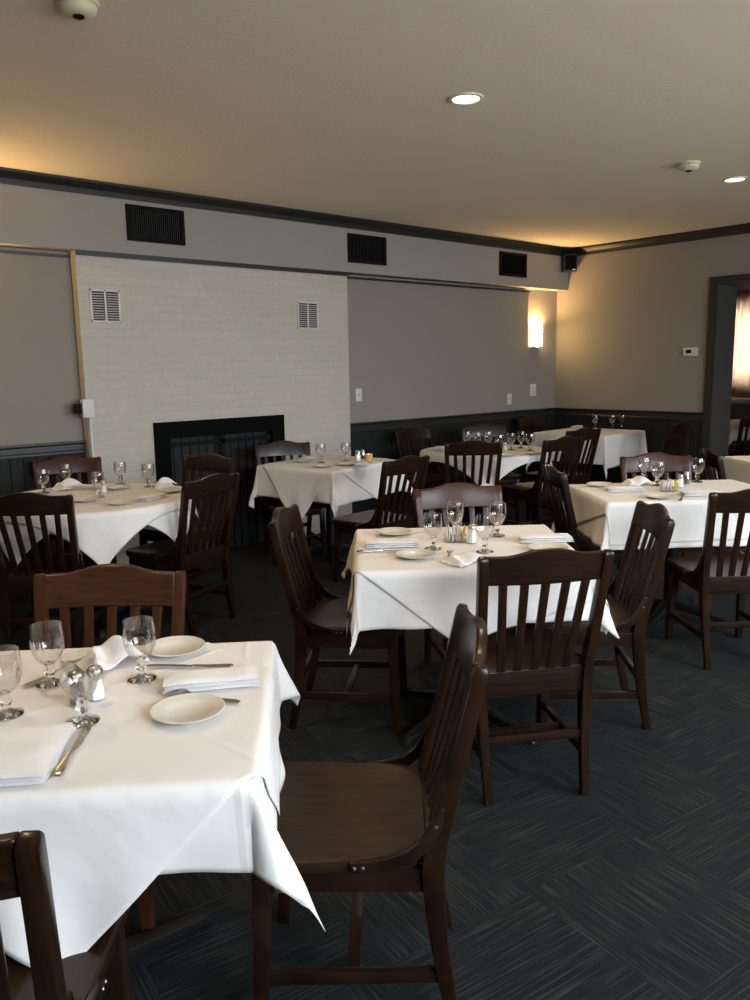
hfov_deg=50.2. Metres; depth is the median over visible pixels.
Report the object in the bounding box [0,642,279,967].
tablecloth
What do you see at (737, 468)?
tablecloth
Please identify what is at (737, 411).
wall
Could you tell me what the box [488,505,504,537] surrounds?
water goblet
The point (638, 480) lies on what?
napkin
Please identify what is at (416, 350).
wall
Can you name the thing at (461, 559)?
napkin
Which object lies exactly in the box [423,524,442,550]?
water goblet
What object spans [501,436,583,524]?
dining chair
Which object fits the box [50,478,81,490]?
napkin
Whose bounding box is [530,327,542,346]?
wall sconce
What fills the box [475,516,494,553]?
water goblet
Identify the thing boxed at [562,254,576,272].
wall speaker
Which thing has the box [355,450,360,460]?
salt shaker
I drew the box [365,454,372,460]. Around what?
votive candle
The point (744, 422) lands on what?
dining chair
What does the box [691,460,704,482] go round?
water goblet
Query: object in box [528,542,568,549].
bread plate
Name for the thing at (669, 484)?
caddy
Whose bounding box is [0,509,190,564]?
tablecloth
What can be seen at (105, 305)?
wall vent
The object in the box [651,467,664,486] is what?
water goblet
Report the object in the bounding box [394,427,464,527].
dining chair
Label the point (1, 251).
trim
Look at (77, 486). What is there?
folded napkin
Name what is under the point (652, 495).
bread plate
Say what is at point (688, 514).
tablecloth
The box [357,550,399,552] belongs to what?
table knife
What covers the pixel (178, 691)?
fork
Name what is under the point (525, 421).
dining chair
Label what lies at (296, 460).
bread plate
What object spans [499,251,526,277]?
air vent
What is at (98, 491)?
water goblet
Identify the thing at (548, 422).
trim
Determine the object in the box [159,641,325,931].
tablecloth
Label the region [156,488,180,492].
bread plate
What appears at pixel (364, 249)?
air vent
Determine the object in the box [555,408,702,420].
trim
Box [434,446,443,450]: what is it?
folded napkin
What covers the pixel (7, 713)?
water goblet
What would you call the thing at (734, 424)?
tablecloth
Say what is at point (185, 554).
dining chair
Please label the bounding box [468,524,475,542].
salt shaker
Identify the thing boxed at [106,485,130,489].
bread plate
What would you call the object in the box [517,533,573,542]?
folded napkin
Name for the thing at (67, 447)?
trim
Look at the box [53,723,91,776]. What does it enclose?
table knife
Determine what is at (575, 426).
folded napkin
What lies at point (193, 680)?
folded napkin
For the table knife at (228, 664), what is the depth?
2.00 m
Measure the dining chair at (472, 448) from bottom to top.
0.912 m
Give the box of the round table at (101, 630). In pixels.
[50,606,164,638]
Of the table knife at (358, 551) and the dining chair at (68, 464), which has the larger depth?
the dining chair at (68, 464)
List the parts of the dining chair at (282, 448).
post, leg, crest rail, seat, post, leg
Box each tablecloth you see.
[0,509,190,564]
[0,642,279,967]
[3,483,198,564]
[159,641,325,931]
[249,459,412,516]
[263,455,391,518]
[341,527,619,653]
[346,524,609,638]
[413,444,551,485]
[526,427,647,478]
[551,483,747,549]
[575,479,749,545]
[716,456,749,483]
[728,419,749,445]
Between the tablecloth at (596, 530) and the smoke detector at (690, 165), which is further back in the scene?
the smoke detector at (690, 165)
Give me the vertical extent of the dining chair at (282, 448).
0.912 m
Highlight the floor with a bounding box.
[0,498,749,999]
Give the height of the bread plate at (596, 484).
0.016 m
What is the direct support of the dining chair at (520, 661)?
on the floor
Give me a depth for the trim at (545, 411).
9.52 m
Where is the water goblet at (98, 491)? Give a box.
[96,472,104,497]
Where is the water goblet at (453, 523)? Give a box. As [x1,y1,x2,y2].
[446,506,463,536]
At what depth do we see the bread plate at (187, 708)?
1.75 m
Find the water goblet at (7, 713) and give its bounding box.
[0,648,23,721]
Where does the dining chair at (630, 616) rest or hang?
on the floor
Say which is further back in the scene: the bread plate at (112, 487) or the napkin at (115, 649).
the bread plate at (112, 487)
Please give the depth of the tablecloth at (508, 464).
6.51 m
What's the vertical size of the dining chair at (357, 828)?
0.912 m
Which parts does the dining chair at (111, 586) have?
post, crest rail, leg, post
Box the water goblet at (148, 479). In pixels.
[141,470,154,487]
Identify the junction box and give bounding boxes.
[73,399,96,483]
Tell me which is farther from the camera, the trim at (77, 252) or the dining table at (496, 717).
the trim at (77, 252)
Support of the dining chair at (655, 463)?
on the floor
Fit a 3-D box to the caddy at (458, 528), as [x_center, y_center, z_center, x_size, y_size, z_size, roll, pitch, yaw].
[0.339,0.140,3.388,0.091,0.068,0.065,-1,10,-1]
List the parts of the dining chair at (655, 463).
post, crest rail, post, leg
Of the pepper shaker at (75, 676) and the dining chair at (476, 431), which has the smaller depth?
the pepper shaker at (75, 676)
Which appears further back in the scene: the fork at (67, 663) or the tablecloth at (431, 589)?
the tablecloth at (431, 589)
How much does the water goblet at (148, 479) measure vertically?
0.148 m
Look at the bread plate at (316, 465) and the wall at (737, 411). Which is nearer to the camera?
the bread plate at (316, 465)
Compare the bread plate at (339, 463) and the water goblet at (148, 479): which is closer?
the water goblet at (148, 479)
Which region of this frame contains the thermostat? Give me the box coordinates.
[683,347,697,355]
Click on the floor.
(637, 886)
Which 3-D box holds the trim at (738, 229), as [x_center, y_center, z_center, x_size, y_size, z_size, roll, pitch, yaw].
[4.558,-2.475,6.714,0.062,0.088,6.987,-9,13,-41]
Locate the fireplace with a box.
[70,250,351,563]
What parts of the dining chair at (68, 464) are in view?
post, seat, leg, crest rail, post, leg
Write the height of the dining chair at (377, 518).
0.912 m
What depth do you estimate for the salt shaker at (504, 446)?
6.84 m
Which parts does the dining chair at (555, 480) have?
post, crest rail, post, seat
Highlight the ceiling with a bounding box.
[0,0,749,247]
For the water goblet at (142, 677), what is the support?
on the tablecloth at (138, 788)
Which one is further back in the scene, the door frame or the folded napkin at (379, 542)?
the door frame
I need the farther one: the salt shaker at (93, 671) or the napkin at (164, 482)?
the napkin at (164, 482)
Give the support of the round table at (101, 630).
on the floor
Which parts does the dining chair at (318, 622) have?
crest rail, post, post, rail, seat, leg, leg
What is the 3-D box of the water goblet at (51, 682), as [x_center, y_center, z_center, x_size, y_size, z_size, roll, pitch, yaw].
[-0.777,0.367,1.903,0.079,0.148,0.079,-9,13,-41]
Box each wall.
[0,246,556,445]
[555,233,749,411]
[728,285,749,451]
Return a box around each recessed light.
[448,92,483,104]
[722,176,747,182]
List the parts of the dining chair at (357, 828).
leg, leg, seat, rail, post, post, crest rail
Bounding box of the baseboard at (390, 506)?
[352,480,527,513]
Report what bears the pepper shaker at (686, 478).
on the tablecloth at (688, 514)
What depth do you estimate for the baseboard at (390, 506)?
7.98 m
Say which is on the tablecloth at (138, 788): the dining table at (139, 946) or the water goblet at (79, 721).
the water goblet at (79, 721)
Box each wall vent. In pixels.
[89,289,121,322]
[297,301,318,329]
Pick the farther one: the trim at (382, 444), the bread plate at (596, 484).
the trim at (382, 444)
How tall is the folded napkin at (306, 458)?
0.029 m
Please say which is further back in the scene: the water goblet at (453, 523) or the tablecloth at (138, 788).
the water goblet at (453, 523)
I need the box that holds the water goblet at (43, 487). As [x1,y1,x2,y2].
[39,484,49,493]
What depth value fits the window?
11.44 m
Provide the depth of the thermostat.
8.34 m
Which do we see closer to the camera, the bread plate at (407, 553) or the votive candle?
the bread plate at (407, 553)
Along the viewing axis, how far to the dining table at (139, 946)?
2.06 m
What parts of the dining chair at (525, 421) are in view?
post, crest rail, post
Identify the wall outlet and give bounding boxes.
[530,384,535,395]
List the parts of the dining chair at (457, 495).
post, crest rail, post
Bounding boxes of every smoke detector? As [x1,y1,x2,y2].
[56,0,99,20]
[677,160,700,171]
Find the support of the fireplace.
on the floor
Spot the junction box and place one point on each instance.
(85, 408)
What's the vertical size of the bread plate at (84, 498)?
0.016 m
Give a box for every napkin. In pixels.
[0,722,76,786]
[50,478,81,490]
[69,484,101,489]
[75,635,148,672]
[134,492,169,501]
[155,477,176,488]
[163,665,259,693]
[299,456,315,460]
[355,461,368,466]
[366,538,419,547]
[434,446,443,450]
[440,551,480,567]
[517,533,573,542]
[571,425,582,427]
[604,486,646,491]
[619,476,654,485]
[677,489,721,495]
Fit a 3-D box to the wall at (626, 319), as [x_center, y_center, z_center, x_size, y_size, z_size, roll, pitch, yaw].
[4.349,-1.234,7.537,0.400,2.800,8.800,-9,13,-41]
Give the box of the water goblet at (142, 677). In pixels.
[122,618,156,684]
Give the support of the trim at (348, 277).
attached to the wall at (416, 350)
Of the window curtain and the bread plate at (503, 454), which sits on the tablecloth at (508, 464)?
the bread plate at (503, 454)
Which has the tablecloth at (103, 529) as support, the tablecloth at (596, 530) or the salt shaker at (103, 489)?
the salt shaker at (103, 489)
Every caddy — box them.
[445,524,465,540]
[660,479,677,490]
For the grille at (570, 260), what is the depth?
9.13 m
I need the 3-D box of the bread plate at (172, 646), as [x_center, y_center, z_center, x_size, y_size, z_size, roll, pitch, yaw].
[-0.531,0.393,2.124,0.160,0.016,0.160,-9,13,-41]
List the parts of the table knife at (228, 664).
blade, handle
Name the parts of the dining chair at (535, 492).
leg, seat, leg, post, rail, crest rail, post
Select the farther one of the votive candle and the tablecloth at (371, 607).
the votive candle
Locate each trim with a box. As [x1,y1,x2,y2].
[0,167,569,255]
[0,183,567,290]
[0,250,69,257]
[0,440,85,459]
[0,453,87,569]
[75,250,347,275]
[347,276,529,292]
[350,410,528,432]
[350,418,526,511]
[527,415,554,471]
[528,408,554,416]
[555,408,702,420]
[555,415,702,482]
[569,223,749,255]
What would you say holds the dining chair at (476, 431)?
on the floor
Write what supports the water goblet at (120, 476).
on the tablecloth at (103, 529)
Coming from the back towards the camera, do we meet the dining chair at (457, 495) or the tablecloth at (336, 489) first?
the tablecloth at (336, 489)
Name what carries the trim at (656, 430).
attached to the wall at (626, 319)
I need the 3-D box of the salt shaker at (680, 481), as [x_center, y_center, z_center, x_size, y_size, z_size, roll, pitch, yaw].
[1.806,-0.117,4.736,0.039,0.080,0.039,4,11,26]
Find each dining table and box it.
[102,911,213,999]
[292,504,350,564]
[399,672,536,747]
[646,548,730,631]
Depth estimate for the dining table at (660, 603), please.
4.69 m
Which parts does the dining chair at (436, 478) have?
post, crest rail, leg, post, seat, leg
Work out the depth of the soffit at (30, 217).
6.47 m
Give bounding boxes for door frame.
[700,273,749,479]
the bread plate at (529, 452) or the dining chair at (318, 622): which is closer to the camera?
the dining chair at (318, 622)
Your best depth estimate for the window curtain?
11.36 m
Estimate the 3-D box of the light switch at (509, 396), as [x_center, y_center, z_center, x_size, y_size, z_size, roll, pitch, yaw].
[1.523,-1.140,9.040,0.075,0.120,0.019,-9,13,-41]
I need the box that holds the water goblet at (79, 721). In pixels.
[59,679,99,728]
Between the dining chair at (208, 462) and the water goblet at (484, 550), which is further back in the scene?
the dining chair at (208, 462)
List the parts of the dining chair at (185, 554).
leg, seat, post, rail, crest rail, post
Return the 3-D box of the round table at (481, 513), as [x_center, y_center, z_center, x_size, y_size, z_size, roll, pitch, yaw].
[0.966,-0.059,7.074,1.100,0.755,1.100,-2,10,-7]
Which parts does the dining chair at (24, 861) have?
crest rail, post, seat, leg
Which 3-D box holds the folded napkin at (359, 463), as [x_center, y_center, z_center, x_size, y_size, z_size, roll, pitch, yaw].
[-0.098,-0.268,5.996,0.093,0.029,0.221,0,10,6]
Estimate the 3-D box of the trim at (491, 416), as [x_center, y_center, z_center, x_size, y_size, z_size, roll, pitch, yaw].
[0.750,-0.833,8.378,2.745,0.094,0.035,-9,13,-41]
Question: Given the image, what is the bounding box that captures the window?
[731,398,749,403]
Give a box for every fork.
[22,656,84,687]
[158,688,240,703]
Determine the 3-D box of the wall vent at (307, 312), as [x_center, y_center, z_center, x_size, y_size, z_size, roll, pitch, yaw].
[-0.583,-1.604,6.958,0.227,0.235,0.011,-9,13,-41]
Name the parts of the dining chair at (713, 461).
post, crest rail, post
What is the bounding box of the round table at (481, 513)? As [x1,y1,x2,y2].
[480,507,482,521]
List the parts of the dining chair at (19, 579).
post, rail, leg, crest rail, seat, post, leg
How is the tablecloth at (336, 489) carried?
on the dining table at (329, 513)
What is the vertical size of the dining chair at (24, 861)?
0.912 m
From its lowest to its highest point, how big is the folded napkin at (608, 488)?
0.029 m
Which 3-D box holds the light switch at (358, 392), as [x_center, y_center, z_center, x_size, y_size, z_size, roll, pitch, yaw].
[-0.150,-0.990,7.552,0.075,0.120,0.019,-9,13,-41]
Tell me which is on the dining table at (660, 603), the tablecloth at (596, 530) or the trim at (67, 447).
the tablecloth at (596, 530)
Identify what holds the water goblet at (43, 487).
on the tablecloth at (103, 529)
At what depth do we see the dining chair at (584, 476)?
7.53 m
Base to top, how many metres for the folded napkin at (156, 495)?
0.029 m
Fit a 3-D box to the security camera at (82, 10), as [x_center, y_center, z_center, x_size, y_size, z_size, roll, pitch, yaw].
[-1.059,-1.749,2.856,0.148,0.058,0.148,5,11,31]
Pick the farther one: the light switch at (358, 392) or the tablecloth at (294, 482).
the light switch at (358, 392)
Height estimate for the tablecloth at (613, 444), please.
0.444 m
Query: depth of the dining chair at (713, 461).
5.38 m
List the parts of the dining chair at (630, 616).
leg, seat, rail, post, crest rail, post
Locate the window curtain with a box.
[731,290,749,396]
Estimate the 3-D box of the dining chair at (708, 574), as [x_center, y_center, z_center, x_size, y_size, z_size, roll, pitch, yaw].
[1.797,0.349,4.066,0.461,0.912,0.564,-1,10,-2]
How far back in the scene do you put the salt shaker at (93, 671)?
1.80 m
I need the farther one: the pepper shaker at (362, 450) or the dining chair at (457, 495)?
the pepper shaker at (362, 450)
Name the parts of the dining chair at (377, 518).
leg, seat, post, rail, crest rail, post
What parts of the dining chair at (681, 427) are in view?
post, crest rail, post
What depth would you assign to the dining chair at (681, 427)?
7.99 m
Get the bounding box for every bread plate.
[73,496,98,501]
[105,499,134,504]
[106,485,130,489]
[143,636,204,656]
[149,693,224,723]
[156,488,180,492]
[293,459,311,462]
[313,464,333,467]
[337,462,356,465]
[376,527,411,535]
[395,549,436,558]
[502,453,517,456]
[525,451,540,454]
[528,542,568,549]
[586,482,613,486]
[645,493,674,498]
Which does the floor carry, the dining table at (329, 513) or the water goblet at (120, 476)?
the dining table at (329, 513)
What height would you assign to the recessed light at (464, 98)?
0.009 m
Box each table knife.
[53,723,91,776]
[147,663,233,667]
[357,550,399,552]
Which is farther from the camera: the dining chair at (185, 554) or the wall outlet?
the wall outlet
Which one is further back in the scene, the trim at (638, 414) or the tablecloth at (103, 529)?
the trim at (638, 414)
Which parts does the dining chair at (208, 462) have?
leg, seat, leg, post, crest rail, post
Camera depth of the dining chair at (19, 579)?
4.12 m
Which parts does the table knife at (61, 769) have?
handle, blade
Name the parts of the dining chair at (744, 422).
seat, post, crest rail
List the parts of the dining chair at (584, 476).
leg, seat, post, rail, crest rail, post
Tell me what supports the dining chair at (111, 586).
on the floor
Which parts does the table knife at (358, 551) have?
handle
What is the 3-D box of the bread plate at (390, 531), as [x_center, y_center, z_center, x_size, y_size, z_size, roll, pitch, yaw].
[0.084,0.143,3.555,0.160,0.016,0.160,-9,13,-41]
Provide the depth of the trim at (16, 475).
5.61 m
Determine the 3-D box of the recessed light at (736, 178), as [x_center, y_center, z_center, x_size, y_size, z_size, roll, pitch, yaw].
[2.624,-2.336,5.836,0.176,0.009,0.176,-9,13,-41]
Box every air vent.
[125,204,185,245]
[347,233,386,265]
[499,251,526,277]
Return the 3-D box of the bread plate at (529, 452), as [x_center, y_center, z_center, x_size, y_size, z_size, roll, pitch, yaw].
[1.318,-0.387,6.595,0.160,0.016,0.160,-9,13,-41]
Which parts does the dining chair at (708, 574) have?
leg, seat, post, rail, crest rail, leg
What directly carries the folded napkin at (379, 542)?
on the tablecloth at (431, 589)
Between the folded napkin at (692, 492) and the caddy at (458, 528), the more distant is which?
the folded napkin at (692, 492)
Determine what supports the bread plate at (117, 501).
on the tablecloth at (103, 529)
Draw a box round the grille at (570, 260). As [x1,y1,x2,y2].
[565,255,576,269]
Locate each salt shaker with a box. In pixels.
[86,665,105,700]
[100,480,106,492]
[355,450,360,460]
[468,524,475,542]
[503,442,506,450]
[677,473,683,486]
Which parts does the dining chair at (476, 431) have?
post, leg, crest rail, post, seat, leg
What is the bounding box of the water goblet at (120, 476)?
[116,474,125,484]
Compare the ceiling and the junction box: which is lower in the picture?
the junction box
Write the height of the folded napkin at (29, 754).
0.024 m
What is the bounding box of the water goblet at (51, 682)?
[35,627,65,689]
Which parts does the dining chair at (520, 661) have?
leg, post, seat, rail, leg, crest rail, post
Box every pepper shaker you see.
[67,669,84,705]
[361,449,364,458]
[683,471,689,483]
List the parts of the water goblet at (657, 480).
stem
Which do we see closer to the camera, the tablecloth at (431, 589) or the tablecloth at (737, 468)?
the tablecloth at (431, 589)
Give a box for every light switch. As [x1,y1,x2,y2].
[355,389,361,401]
[507,394,511,404]
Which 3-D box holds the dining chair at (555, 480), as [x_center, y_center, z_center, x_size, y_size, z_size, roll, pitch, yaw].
[1.303,0.240,4.772,0.564,0.912,0.461,-1,10,-2]
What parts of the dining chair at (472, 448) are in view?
post, crest rail, post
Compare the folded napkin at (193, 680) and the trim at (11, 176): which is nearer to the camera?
the folded napkin at (193, 680)
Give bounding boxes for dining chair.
[0,492,106,650]
[0,830,131,999]
[32,455,116,563]
[33,564,185,932]
[126,472,239,635]
[138,453,234,589]
[250,603,488,999]
[254,440,326,564]
[268,504,406,734]
[332,455,429,581]
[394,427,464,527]
[413,482,526,662]
[441,440,502,526]
[443,548,613,805]
[461,424,520,521]
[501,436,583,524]
[516,416,558,482]
[526,427,600,519]
[526,500,674,729]
[542,464,650,598]
[620,453,712,610]
[627,421,689,479]
[665,488,749,669]
[700,448,744,554]
[728,417,749,455]

